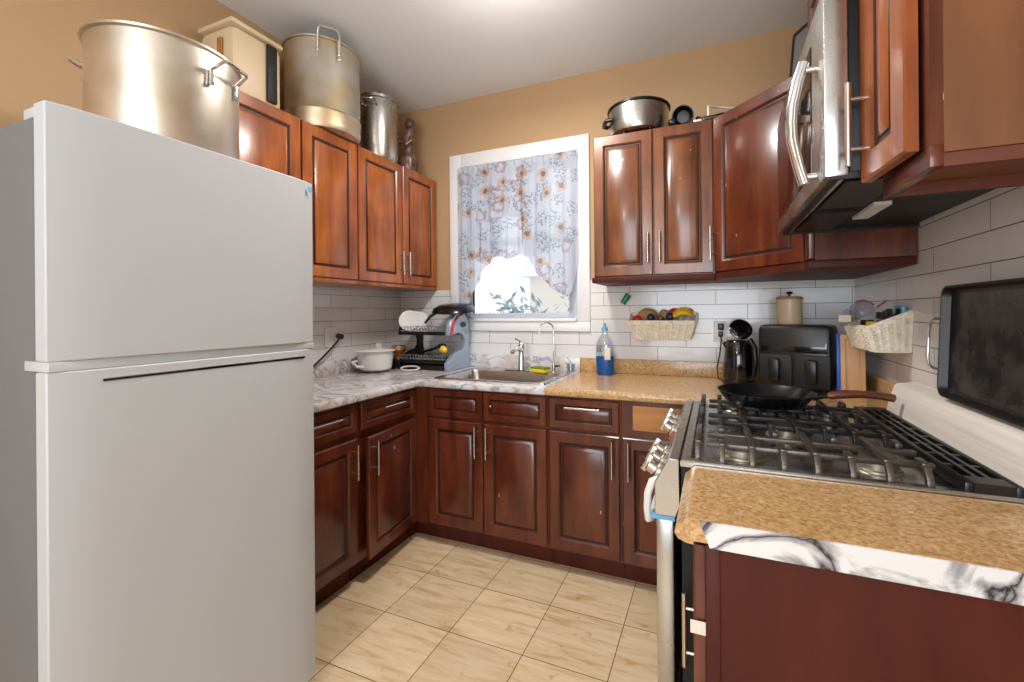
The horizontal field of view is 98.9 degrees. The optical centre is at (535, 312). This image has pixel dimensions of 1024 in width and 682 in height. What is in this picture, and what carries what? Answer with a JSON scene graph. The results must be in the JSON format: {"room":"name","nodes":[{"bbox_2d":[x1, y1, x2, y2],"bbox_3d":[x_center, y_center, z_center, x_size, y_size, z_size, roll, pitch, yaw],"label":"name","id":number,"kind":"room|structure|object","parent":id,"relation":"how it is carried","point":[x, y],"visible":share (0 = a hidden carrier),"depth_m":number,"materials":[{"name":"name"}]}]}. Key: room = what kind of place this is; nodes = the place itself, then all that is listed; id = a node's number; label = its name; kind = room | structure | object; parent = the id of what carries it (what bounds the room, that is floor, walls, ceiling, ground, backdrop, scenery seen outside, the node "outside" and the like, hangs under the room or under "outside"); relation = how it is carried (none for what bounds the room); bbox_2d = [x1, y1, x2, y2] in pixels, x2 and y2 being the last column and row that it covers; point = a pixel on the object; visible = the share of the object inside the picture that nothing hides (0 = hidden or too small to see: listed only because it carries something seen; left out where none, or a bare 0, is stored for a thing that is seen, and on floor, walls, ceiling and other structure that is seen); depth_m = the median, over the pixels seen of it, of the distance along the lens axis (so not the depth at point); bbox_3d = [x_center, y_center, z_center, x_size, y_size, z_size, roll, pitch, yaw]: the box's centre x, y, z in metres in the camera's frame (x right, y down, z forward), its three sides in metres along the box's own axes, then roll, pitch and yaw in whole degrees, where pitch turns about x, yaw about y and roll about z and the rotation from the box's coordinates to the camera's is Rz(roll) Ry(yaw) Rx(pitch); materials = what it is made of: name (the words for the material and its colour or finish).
{"room":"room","nodes":[
{"label":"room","id":0,"kind":"room"},
{"bbox_2d":[0,0,401,362],"bbox_3d":[-1.917,-0.087,1.149,0.128,2.749,4.820,0,0,22],"label":"wall","id":1,"kind":"structure","parent":0,"point":[38,38],"depth_m":1.65,"materials":[{"name":"brown paint"}]},
{"bbox_2d":[239,90,300,179],"bbox_3d":[-1.345,-0.539,1.967,0.328,0.777,0.411,0,0,22],"label":"upper cabinet","id":2,"kind":"object","parent":1,"relation":"attached to","point":[269,136],"visible":0.15,"depth_m":1.94,"materials":[{"name":"brown wood"}]},
{"bbox_2d":[198,16,282,108],"bbox_3d":[-1.351,-1.098,2.015,0.246,0.339,0.252,0,0,22],"label":"canister","id":3,"kind":"object","parent":2,"relation":"on","point":[248,49],"visible":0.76,"depth_m":1.95,"materials":[{"name":"beige plastic"}]},
{"bbox_2d":[300,120,357,285],"bbox_3d":[-1.200,-0.540,2.323,0.328,0.777,0.354,0,0,22],"label":"upper cabinet","id":4,"kind":"object","parent":1,"relation":"attached to","point":[328,160],"visible":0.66,"depth_m":2.26,"materials":[{"name":"brown wood"}]},
{"bbox_2d":[281,24,361,145],"bbox_3d":[-1.146,-1.177,2.364,0.388,0.495,0.388,0,0,12],"label":"stockpot","id":5,"kind":"object","parent":4,"relation":"on","point":[322,73],"visible":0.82,"depth_m":2.21,"materials":[{"name":"metal"}]},
{"bbox_2d":[324,327,339,346],"bbox_3d":[-1.227,0.149,2.647,0.008,0.115,0.115,0,0,22],"label":"wall outlet","id":6,"kind":"object","parent":1,"relation":"attached to","point":[330,338],"visible":0.94,"depth_m":2.63,"materials":[{"name":"white plastic"}]},
{"bbox_2d":[327,331,330,342],"bbox_3d":[-1.234,0.147,2.620,0.002,0.070,0.030,0,0,22],"label":"switch","id":7,"kind":"object","parent":6,"relation":"attached to","point":[328,332],"depth_m":2.62,"materials":[{"name":"white plastic"}]},
{"bbox_2d":[312,286,401,362],"bbox_3d":[-1.295,0.064,2.505,0.008,0.467,1.600,0,0,22],"label":"tile backsplash","id":8,"kind":"structure","parent":1,"relation":"attached to","point":[365,318],"depth_m":2.81,"materials":[{"name":"white tile"}]},
{"bbox_2d":[318,146,436,291],"bbox_3d":[-0.975,-0.542,2.824,0.364,0.777,0.739,0,0,22],"label":"upper cabinet","id":9,"kind":"object","parent":1,"relation":"attached to","point":[396,204],"visible":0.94,"depth_m":2.71,"materials":[{"name":"brown wood"}]},
{"bbox_2d":[358,92,398,162],"bbox_3d":[-0.996,-1.143,2.767,0.262,0.424,0.291,0,0,-37],"label":"stockpot","id":10,"kind":"object","parent":9,"relation":"on","point":[378,111],"visible":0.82,"depth_m":2.66,"materials":[{"name":"silver metal"}]},
{"bbox_2d":[397,118,417,172],"bbox_3d":[-0.869,-1.126,2.985,0.140,0.387,0.130,0,0,22],"label":"figurine","id":11,"kind":"object","parent":9,"relation":"on","point":[407,159],"visible":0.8,"depth_m":2.95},
{"bbox_2d":[308,532,657,681],"bbox_3d":[-0.551,1.302,0.610,2.804,0.050,4.850,0,0,22],"label":"floor","id":12,"kind":"structure","parent":0,"point":[432,608],"depth_m":1.80,"materials":[{"name":"tile"}]},
{"bbox_2d":[0,100,315,681],"bbox_3d":[-1.250,0.424,1.339,0.850,1.716,0.640,0,0,22],"label":"refrigerator","id":13,"kind":"object","parent":12,"relation":"on","point":[157,518],"visible":1,"depth_m":1.04,"materials":[{"name":"grey metal"}]},
{"bbox_2d":[68,19,247,159],"bbox_3d":[-1.200,-0.624,1.405,0.432,0.379,0.404,0,0,-41],"label":"stockpot","id":14,"kind":"object","parent":13,"relation":"on","point":[157,80],"visible":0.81,"depth_m":1.26,"materials":[{"name":"metal"}]},
{"bbox_2d":[314,403,359,606],"bbox_3d":[-1.160,0.849,1.965,0.636,0.865,0.410,0,0,22],"label":"base cabinet","id":15,"kind":"object","parent":12,"relation":"on","point":[336,449],"visible":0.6,"depth_m":1.92,"materials":[{"name":"brown wood"}]},
{"bbox_2d":[349,388,416,580],"bbox_3d":[-0.983,0.847,2.349,0.673,0.865,0.425,0,0,22],"label":"base cabinet","id":16,"kind":"object","parent":12,"relation":"on","point":[386,424],"visible":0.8,"depth_m":2.18,"materials":[{"name":"brown wood"}]},
{"bbox_2d":[408,387,435,536],"bbox_3d":[-0.792,0.846,2.829,0.662,0.865,0.602,0,0,22],"label":"base cabinet","id":17,"kind":"object","parent":12,"relation":"on","point":[422,525],"visible":0.15,"depth_m":2.45,"materials":[{"name":"brown wood"}]},
{"bbox_2d":[428,387,552,562],"bbox_3d":[-0.162,0.841,2.553,0.710,0.865,0.636,0,0,22],"label":"base cabinet","id":18,"kind":"object","parent":12,"relation":"on","point":[489,451],"visible":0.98,"depth_m":2.28,"materials":[{"name":"brown wood"}]},
{"bbox_2d":[313,352,580,412],"bbox_3d":[-0.645,0.350,2.271,1.381,0.125,1.540,0,0,22],"label":"countertop","id":19,"kind":"structure","parent":18,"relation":"on","point":[336,383],"depth_m":2.40,"materials":[{"name":"stone"}]},
{"bbox_2d":[313,333,343,367],"bbox_3d":[-1.311,0.254,2.238,0.053,0.248,0.936,0,0,16],"label":"power cord","id":20,"kind":"object","parent":19,"relation":"on","point":[339,336],"visible":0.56,"depth_m":2.59,"materials":[{"name":"black plastic"}]},
{"bbox_2d":[351,343,394,372],"bbox_3d":[-1.012,0.285,2.767,0.244,0.178,0.244,0,0,-5],"label":"pot","id":21,"kind":"object","parent":19,"relation":"on","point":[378,358],"visible":1,"depth_m":2.68,"materials":[{"name":"white ceramic"}]},
{"bbox_2d":[391,358,397,368],"bbox_3d":[-0.933,0.338,2.881,0.072,0.072,0.030,0,0,22],"label":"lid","id":22,"kind":"object","parent":19,"relation":"on","point":[395,361],"visible":0.62,"depth_m":2.86,"materials":[{"name":"black plastic"}]},
{"bbox_2d":[391,345,405,359],"bbox_3d":[-0.928,0.299,2.971,0.096,0.150,0.096,0,0,22],"label":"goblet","id":23,"kind":"object","parent":19,"relation":"on","point":[399,349],"visible":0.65,"depth_m":2.94,"materials":[{"name":"brown metal"}]},
{"bbox_2d":[400,365,419,370],"bbox_3d":[-0.800,0.357,2.794,0.148,0.030,0.070,0,0,22],"label":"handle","id":24,"kind":"object","parent":19,"relation":"on","point":[418,367],"visible":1,"depth_m":2.79,"materials":[{"name":"white plastic"}]},
{"bbox_2d":[398,314,469,371],"bbox_3d":[-0.672,0.187,2.921,0.405,0.369,0.272,0,0,22],"label":"dish rack","id":25,"kind":"object","parent":19,"relation":"on","point":[457,323],"visible":0.99,"depth_m":2.85,"materials":[{"name":"silver metal"}]},
{"bbox_2d":[399,310,419,329],"bbox_3d":[-0.836,0.053,2.900,0.136,0.133,0.038,0,0,-4],"label":"plate","id":26,"kind":"object","parent":25,"relation":"in","point":[408,318],"visible":0.95,"depth_m":2.90,"materials":[{"name":"white ceramic"}]},
{"bbox_2d":[415,311,423,329],"bbox_3d":[-0.806,0.056,2.919,0.132,0.130,0.035,0,0,-4],"label":"plate","id":27,"kind":"object","parent":25,"relation":"in","point":[421,323],"visible":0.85,"depth_m":2.92,"materials":[{"name":"white ceramic"}]},
{"bbox_2d":[418,312,428,329],"bbox_3d":[-0.777,0.059,2.937,0.128,0.126,0.032,0,0,-3],"label":"plate","id":28,"kind":"object","parent":25,"relation":"in","point":[422,313],"visible":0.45,"depth_m":2.94,"materials":[{"name":"white ceramic"}]},
{"bbox_2d":[403,363,443,369],"bbox_3d":[-0.681,0.353,2.921,0.325,0.031,0.215,0,0,22],"label":"drip tray","id":29,"kind":"object","parent":25,"relation":"on","point":[428,366],"depth_m":2.82,"materials":[{"name":"black plastic"}]},
{"bbox_2d":[400,353,447,363],"bbox_3d":[-0.688,0.297,2.907,0.344,0.061,0.226,0,0,22],"label":"tray","id":30,"kind":"object","parent":25,"relation":"on","point":[406,358],"depth_m":2.85,"materials":[{"name":"black metal"}]},
{"bbox_2d":[400,326,456,335],"bbox_3d":[-0.690,0.117,2.905,0.344,0.061,0.211,0,0,22],"label":"tray","id":31,"kind":"object","parent":25,"relation":"on","point":[416,332],"depth_m":2.82,"materials":[{"name":"black metal"}]},
{"bbox_2d":[417,344,446,353],"bbox_3d":[-0.687,0.240,2.873,0.260,0.076,0.059,0,0,31],"label":"ladle","id":32,"kind":"object","parent":25,"relation":"on","point":[438,345],"visible":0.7,"depth_m":2.86,"materials":[{"name":"black plastic"}]},
{"bbox_2d":[439,346,446,352],"bbox_3d":[-0.584,0.235,2.769,0.041,0.046,0.060,0,0,-40],"label":"scrubber","id":33,"kind":"object","parent":25,"relation":"on","point":[443,349],"visible":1,"depth_m":2.75,"materials":[{"name":"yellow plastic"}]},
{"bbox_2d":[424,303,474,323],"bbox_3d":[-0.540,0.006,2.897,0.285,0.140,0.284,0,0,41],"label":"wok","id":34,"kind":"object","parent":25,"relation":"on","point":[451,308],"visible":1,"depth_m":2.80,"materials":[{"name":"black metal"}]},
{"bbox_2d":[434,367,571,384],"bbox_3d":[-0.174,0.451,2.546,0.675,0.178,0.475,0,0,22],"label":"sink","id":35,"kind":"object","parent":19,"relation":"in","point":[473,374],"visible":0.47,"depth_m":2.65,"materials":[{"name":"silver metal"}]},
{"bbox_2d":[530,366,549,372],"bbox_3d":[0.028,0.343,2.628,0.110,0.032,0.060,0,0,37],"label":"sponge","id":36,"kind":"object","parent":35,"relation":"on","point":[538,369],"visible":1,"depth_m":2.60,"materials":[{"name":"yellow plastic"}]},
{"bbox_2d":[504,338,529,370],"bbox_3d":[-0.107,0.260,2.669,0.220,0.205,0.166,0,0,22],"label":"faucet","id":37,"kind":"object","parent":19,"relation":"on","point":[521,346],"visible":0.93,"depth_m":2.70,"materials":[{"name":"silver metal"}]},
{"bbox_2d":[538,322,559,371],"bbox_3d":[0.083,0.208,2.643,0.128,0.304,0.042,0,0,2],"label":"tap","id":38,"kind":"object","parent":19,"relation":"on","point":[554,366],"visible":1,"depth_m":2.63,"materials":[{"name":"silver metal"}]},
{"bbox_2d":[549,396,624,578],"bbox_3d":[0.335,0.837,2.349,0.360,0.865,0.636,0,0,22],"label":"base cabinet","id":39,"kind":"object","parent":12,"relation":"on","point":[585,434],"visible":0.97,"depth_m":2.09,"materials":[{"name":"brown wood"}]},
{"bbox_2d":[621,401,683,585],"bbox_3d":[0.986,0.832,2.082,1.042,0.865,0.636,0,0,22],"label":"base cabinet","id":40,"kind":"object","parent":12,"relation":"on","point":[641,421],"visible":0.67,"depth_m":2.00,"materials":[{"name":"brown wood"}]},
{"bbox_2d":[545,358,896,408],"bbox_3d":[0.800,0.338,2.103,1.417,0.125,0.756,0,0,22],"label":"countertop","id":41,"kind":"structure","parent":40,"relation":"on","point":[634,380],"depth_m":2.18,"materials":[{"name":"brown laminate"}]},
{"bbox_2d":[596,323,613,374],"bbox_3d":[0.403,0.213,2.542,0.108,0.301,0.066,0,0,22],"label":"soap bottle","id":42,"kind":"object","parent":41,"relation":"on","point":[604,363],"visible":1,"depth_m":2.52,"materials":[{"name":"blue plastic"}]},
{"bbox_2d":[722,319,757,383],"bbox_3d":[1.016,0.197,2.183,0.158,0.322,0.177,0,0,22],"label":"electric kettle","id":43,"kind":"object","parent":41,"relation":"on","point":[740,362],"visible":0.96,"depth_m":2.14,"materials":[{"name":"black metal"}]},
{"bbox_2d":[716,323,723,380],"bbox_3d":[0.980,0.208,2.319,0.040,0.293,0.188,0,0,22],"label":"power cord","id":44,"kind":"object","parent":43,"relation":"attached to","point":[720,325],"visible":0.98,"depth_m":2.38,"materials":[{"name":"black plastic"}]},
{"bbox_2d":[759,324,837,393],"bbox_3d":[1.207,0.207,2.023,0.290,0.300,0.245,0,0,42],"label":"air fryer","id":45,"kind":"object","parent":41,"relation":"on","point":[803,356],"visible":0.91,"depth_m":1.95,"materials":[{"name":"black plastic"}]},
{"bbox_2d":[776,291,802,323],"bbox_3d":[1.218,-0.022,2.096,0.114,0.157,0.114,0,0,22],"label":"canister","id":46,"kind":"object","parent":45,"relation":"on","point":[789,308],"visible":0.98,"depth_m":2.05,"materials":[{"name":"beige ceramic"}]},
{"bbox_2d":[836,334,865,390],"bbox_3d":[1.329,0.223,1.843,0.100,0.265,0.033,0,0,26],"label":"wooden board","id":47,"kind":"object","parent":41,"relation":"on","point":[850,361],"visible":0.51,"depth_m":1.84,"materials":[{"name":"brown wood"}]},
{"bbox_2d":[640,382,1023,681],"bbox_3d":[0.777,0.753,1.290,0.816,1.026,0.759,0,0,22],"label":"gas range","id":48,"kind":"object","parent":12,"relation":"on","point":[924,441],"visible":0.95,"depth_m":1.07,"materials":[{"name":"silver"}]},
{"bbox_2d":[717,383,896,409],"bbox_3d":[0.896,0.285,1.466,0.534,0.056,0.306,0,0,22],"label":"frying pan","id":49,"kind":"object","parent":48,"relation":"on","point":[751,395],"visible":1,"depth_m":1.45,"materials":[{"name":"black metal"}]},
{"bbox_2d":[680,401,1023,504],"bbox_3d":[0.787,0.360,1.286,0.635,0.015,0.758,0,0,22],"label":"cooktop","id":50,"kind":"object","parent":48,"relation":"in","point":[866,474],"depth_m":1.05,"materials":[{"name":"silver metal"}]},
{"bbox_2d":[926,277,1023,426],"bbox_3d":[1.073,0.080,1.052,0.036,0.304,0.519,0,0,22],"label":"tray","id":51,"kind":"object","parent":48,"relation":"on","point":[980,367],"visible":1,"depth_m":1.06,"materials":[{"name":"black metal"}]},
{"bbox_2d":[682,541,1023,681],"bbox_3d":[0.634,0.838,0.786,0.717,0.858,0.272,0,0,22],"label":"base cabinet","id":52,"kind":"object","parent":12,"relation":"on","point":[755,619],"visible":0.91,"depth_m":0.70,"materials":[{"name":"brown wood"}]},
{"bbox_2d":[675,466,1023,605],"bbox_3d":[0.632,0.385,0.780,0.711,0.046,0.285,0,0,22],"label":"countertop","id":53,"kind":"structure","parent":52,"relation":"on","point":[953,544],"depth_m":0.74,"materials":[{"name":"brown laminate"}]},
{"bbox_2d":[217,0,807,113],"bbox_3d":[-0.597,-1.497,0.554,3.104,0.050,4.970,0,0,22],"label":"ceiling","id":54,"kind":"structure","parent":0,"point":[420,54],"depth_m":2.30,"materials":[{"name":"white paint"}]},
{"bbox_2d":[400,25,853,362],"bbox_3d":[0.322,-0.105,2.767,2.804,2.749,0.128,0,0,22],"label":"wall","id":55,"kind":"structure","parent":0,"point":[730,73],"depth_m":2.64,"materials":[{"name":"brown paint"}]},
{"bbox_2d":[449,133,590,331],"bbox_3d":[-0.113,-0.486,2.919,1.004,1.217,0.132,0,0,22],"label":"window","id":56,"kind":"structure","parent":55,"relation":"in","point":[580,296],"depth_m":2.79,"materials":[{"name":"white"}]},
{"bbox_2d":[457,149,577,303],"bbox_3d":[-0.140,-0.530,2.842,0.856,0.936,0.058,0,0,22],"label":"curtain","id":57,"kind":"object","parent":56,"relation":"hanging from","point":[527,207],"visible":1,"depth_m":2.80,"materials":[{"name":"white fabric"}]},
{"bbox_2d":[620,293,630,304],"bbox_3d":[0.533,-0.079,2.582,0.063,0.071,0.052,0,0,22],"label":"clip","id":58,"kind":"object","parent":55,"relation":"attached to","point":[626,297],"visible":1,"depth_m":2.56,"materials":[{"name":"green plastic"}]},
{"bbox_2d":[401,275,853,362],"bbox_3d":[0.300,0.041,2.711,2.788,0.487,0.008,0,0,22],"label":"tile backsplash","id":59,"kind":"structure","parent":55,"relation":"attached to","point":[755,303],"depth_m":2.54,"materials":[{"name":"white tile"}]},
{"bbox_2d":[592,118,714,285],"bbox_3d":[0.642,-0.572,2.374,0.612,0.827,0.364,0,0,22],"label":"upper cabinet","id":60,"kind":"object","parent":55,"relation":"attached to","point":[654,188],"depth_m":2.23,"materials":[{"name":"brown wood"}]},
{"bbox_2d":[602,96,670,134],"bbox_3d":[0.552,-1.026,2.398,0.362,0.166,0.336,0,0,22],"label":"pot","id":61,"kind":"object","parent":60,"relation":"on","point":[637,113],"visible":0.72,"depth_m":2.26,"materials":[{"name":"silver metal"}]},
{"bbox_2d":[672,105,693,124],"bbox_3d":[0.765,-0.994,2.263,0.109,0.106,0.141,0,0,22],"label":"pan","id":62,"kind":"object","parent":60,"relation":"on","point":[683,114],"visible":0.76,"depth_m":2.24,"materials":[{"name":"black plastic"}]},
{"bbox_2d":[695,105,733,119],"bbox_3d":[0.927,-0.994,2.196,0.232,0.094,0.090,0,0,22],"label":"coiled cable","id":63,"kind":"object","parent":60,"relation":"on","point":[708,106],"visible":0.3,"depth_m":2.19,"materials":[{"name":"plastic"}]},
{"bbox_2d":[627,312,698,340],"bbox_3d":[0.713,0.076,2.458,0.382,0.157,0.150,0,0,22],"label":"wicker basket","id":64,"kind":"object","parent":55,"relation":"attached to","point":[682,327],"visible":0.91,"depth_m":2.41,"materials":[{"name":"beige wicker"}]},
{"bbox_2d":[632,315,641,319],"bbox_3d":[0.579,0.039,2.487,0.057,0.047,0.052,0,0,22],"label":"tomato","id":65,"kind":"object","parent":64,"relation":"in","point":[636,317],"visible":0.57,"depth_m":2.47,"materials":[{"name":"red food"}]},
{"bbox_2d":[638,308,657,319],"bbox_3d":[0.638,0.017,2.490,0.110,0.082,0.077,0,0,22],"label":"potato","id":66,"kind":"object","parent":64,"relation":"in","point":[643,313],"visible":0.6,"depth_m":2.46,"materials":[{"name":"brown food"}]},
{"bbox_2d":[647,314,654,319],"bbox_3d":[0.645,0.029,2.446,0.044,0.044,0.044,0,0,22],"label":"plum","id":67,"kind":"object","parent":64,"relation":"in","point":[649,316],"visible":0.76,"depth_m":2.43,"materials":[{"name":"blue food"}]},
{"bbox_2d":[659,309,668,319],"bbox_3d":[0.725,0.015,2.465,0.059,0.066,0.059,0,0,22],"label":"potato","id":68,"kind":"object","parent":64,"relation":"in","point":[663,312],"visible":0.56,"depth_m":2.44,"materials":[{"name":"brown food"}]},
{"bbox_2d":[666,313,673,319],"bbox_3d":[0.743,0.024,2.413,0.046,0.046,0.046,0,0,22],"label":"plum","id":69,"kind":"object","parent":64,"relation":"in","point":[669,316],"visible":0.82,"depth_m":2.40,"materials":[{"name":"blue food"}]},
{"bbox_2d":[673,307,692,313],"bbox_3d":[0.808,-0.003,2.411,0.113,0.052,0.035,0,0,22],"label":"banana","id":70,"kind":"object","parent":64,"relation":"in","point":[680,308],"visible":0.37,"depth_m":2.40,"materials":[{"name":"yellow food"}]},
{"bbox_2d":[673,309,692,317],"bbox_3d":[0.794,0.009,2.379,0.113,0.052,0.035,0,0,22],"label":"banana","id":71,"kind":"object","parent":64,"relation":"in","point":[682,311],"visible":1,"depth_m":2.37,"materials":[{"name":"yellow food"}]},
{"bbox_2d":[713,321,726,341],"bbox_3d":[1.017,0.106,2.409,0.070,0.115,0.006,0,0,22],"label":"wall outlet","id":72,"kind":"object","parent":55,"relation":"attached to","point":[716,338],"visible":0.77,"depth_m":2.41,"materials":[{"name":"white plastic"}]},
{"bbox_2d":[709,75,907,282],"bbox_3d":[1.148,-0.555,1.997,0.665,0.785,0.678,0,0,22],"label":"upper cabinet","id":73,"kind":"object","parent":55,"relation":"attached to","point":[748,245],"visible":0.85,"depth_m":1.93,"materials":[{"name":"brown wood"}]},
{"bbox_2d":[789,22,807,76],"bbox_3d":[1.227,-1.129,1.894,0.065,0.360,0.340,0,0,-6],"label":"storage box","id":74,"kind":"object","parent":73,"relation":"on","point":[799,38],"visible":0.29,"depth_m":2.01,"materials":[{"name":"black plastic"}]},
{"bbox_2d":[854,186,1023,388],"bbox_3d":[0.781,-0.109,0.043,0.128,2.749,4.820,0,0,22],"label":"wall","id":75,"kind":"structure","parent":0,"point":[980,238],"depth_m":1.36,"materials":[{"name":"white tile"}]},
{"bbox_2d":[807,0,818,31],"bbox_3d":[1.002,-0.936,1.194,0.320,0.400,0.759,0,0,22],"label":"upper cabinet","id":76,"kind":"object","parent":75,"relation":"attached to","point":[812,4],"visible":0.15,"depth_m":1.55,"materials":[{"name":"brown wood"}]},
{"bbox_2d":[777,0,996,234],"bbox_3d":[0.928,-0.504,1.223,0.480,0.433,0.753,0,0,22],"label":"microwave","id":77,"kind":"object","parent":76,"relation":"attached to","point":[817,193],"visible":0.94,"depth_m":1.03,"materials":[{"name":"silver metal"}]},
{"bbox_2d":[805,227,917,269],"bbox_3d":[1.163,-0.555,1.581,0.320,0.785,0.073,0,0,22],"label":"upper cabinet","id":78,"kind":"object","parent":75,"relation":"attached to","point":[889,247],"visible":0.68,"depth_m":1.55,"materials":[{"name":"brown wood"}]},
{"bbox_2d":[844,310,913,352],"bbox_3d":[1.313,0.069,1.684,0.153,0.153,0.286,0,0,22],"label":"wicker basket","id":79,"kind":"object","parent":75,"relation":"attached to","point":[894,334],"visible":0.94,"depth_m":1.57,"materials":[{"name":"beige wicker"}]},
{"bbox_2d":[839,299,886,321],"bbox_3d":[1.344,0.007,1.815,0.153,0.122,0.113,0,0,22],"label":"plastic bag","id":80,"kind":"object","parent":79,"relation":"in","point":[842,318],"visible":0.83,"depth_m":1.81,"materials":[{"name":"red"}]},
{"bbox_2d":[861,320,873,324],"bbox_3d":[1.317,0.078,1.737,0.042,0.097,0.042,0,0,22],"label":"spice jar","id":81,"kind":"object","parent":79,"relation":"in","point":[863,322],"visible":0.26,"depth_m":1.73,"materials":[{"name":"clear plastic"}]},
{"bbox_2d":[865,321,876,325],"bbox_3d":[1.299,0.081,1.685,0.044,0.091,0.044,0,0,22],"label":"jar","id":82,"kind":"object","parent":79,"relation":"in","point":[867,323],"visible":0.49,"depth_m":1.68,"materials":[{"name":"yellow plastic"}]},
{"bbox_2d":[876,312,889,317],"bbox_3d":[1.359,0.063,1.708,0.046,0.127,0.046,0,0,22],"label":"spice jar","id":83,"kind":"object","parent":79,"relation":"in","point":[878,314],"visible":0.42,"depth_m":1.70,"materials":[{"name":"clear plastic"}]},
{"bbox_2d":[882,311,894,316],"bbox_3d":[1.342,0.060,1.656,0.046,0.133,0.046,0,0,22],"label":"spice jar","id":84,"kind":"object","parent":79,"relation":"in","point":[883,312],"visible":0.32,"depth_m":1.65,"materials":[{"name":"clear plastic"}]},
{"bbox_2d":[885,309,899,314],"bbox_3d":[1.315,0.057,1.607,0.046,0.140,0.046,0,0,22],"label":"spice jar","id":85,"kind":"object","parent":79,"relation":"in","point":[887,311],"visible":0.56,"depth_m":1.59,"materials":[{"name":"clear plastic"}]},
{"bbox_2d":[895,306,904,315],"bbox_3d":[1.335,0.019,1.602,0.010,0.085,0.075,0,0,22],"label":"packet","id":86,"kind":"object","parent":79,"relation":"in","point":[902,308],"visible":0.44,"depth_m":1.57,"materials":[{"name":"blue"}]},
{"bbox_2d":[845,0,1023,197],"bbox_3d":[0.785,-0.759,0.755,0.391,1.050,0.218,0,0,22],"label":"upper cabinet","id":87,"kind":"object","parent":75,"relation":"attached to","point":[941,98],"visible":1,"depth_m":0.71,"materials":[{"name":"brown wood"}]},
{"label":"outside","id":88,"kind":"structure","parent":0,"visible":0},
{"bbox_3d":[1.749,1.808,9.908,18.000,0.100,13.600,0,0,22],"label":"ground","id":89,"kind":"structure","parent":88,"visible":0},
{"bbox_2d":[489,285,559,312],"bbox_3d":[-0.089,0.720,5.436,1.344,2.111,1.149,0,0,-26],"label":"shrub","id":90,"kind":"object","parent":89,"relation":"on","point":[506,306],"visible":0.16,"depth_m":5.37,"materials":[{"name":"green plant"}]},
{"bbox_2d":[517,259,568,312],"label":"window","id":91,"kind":"structure","parent":89,"relation":"on","point":[541,289],"depth_m":9.46,"materials":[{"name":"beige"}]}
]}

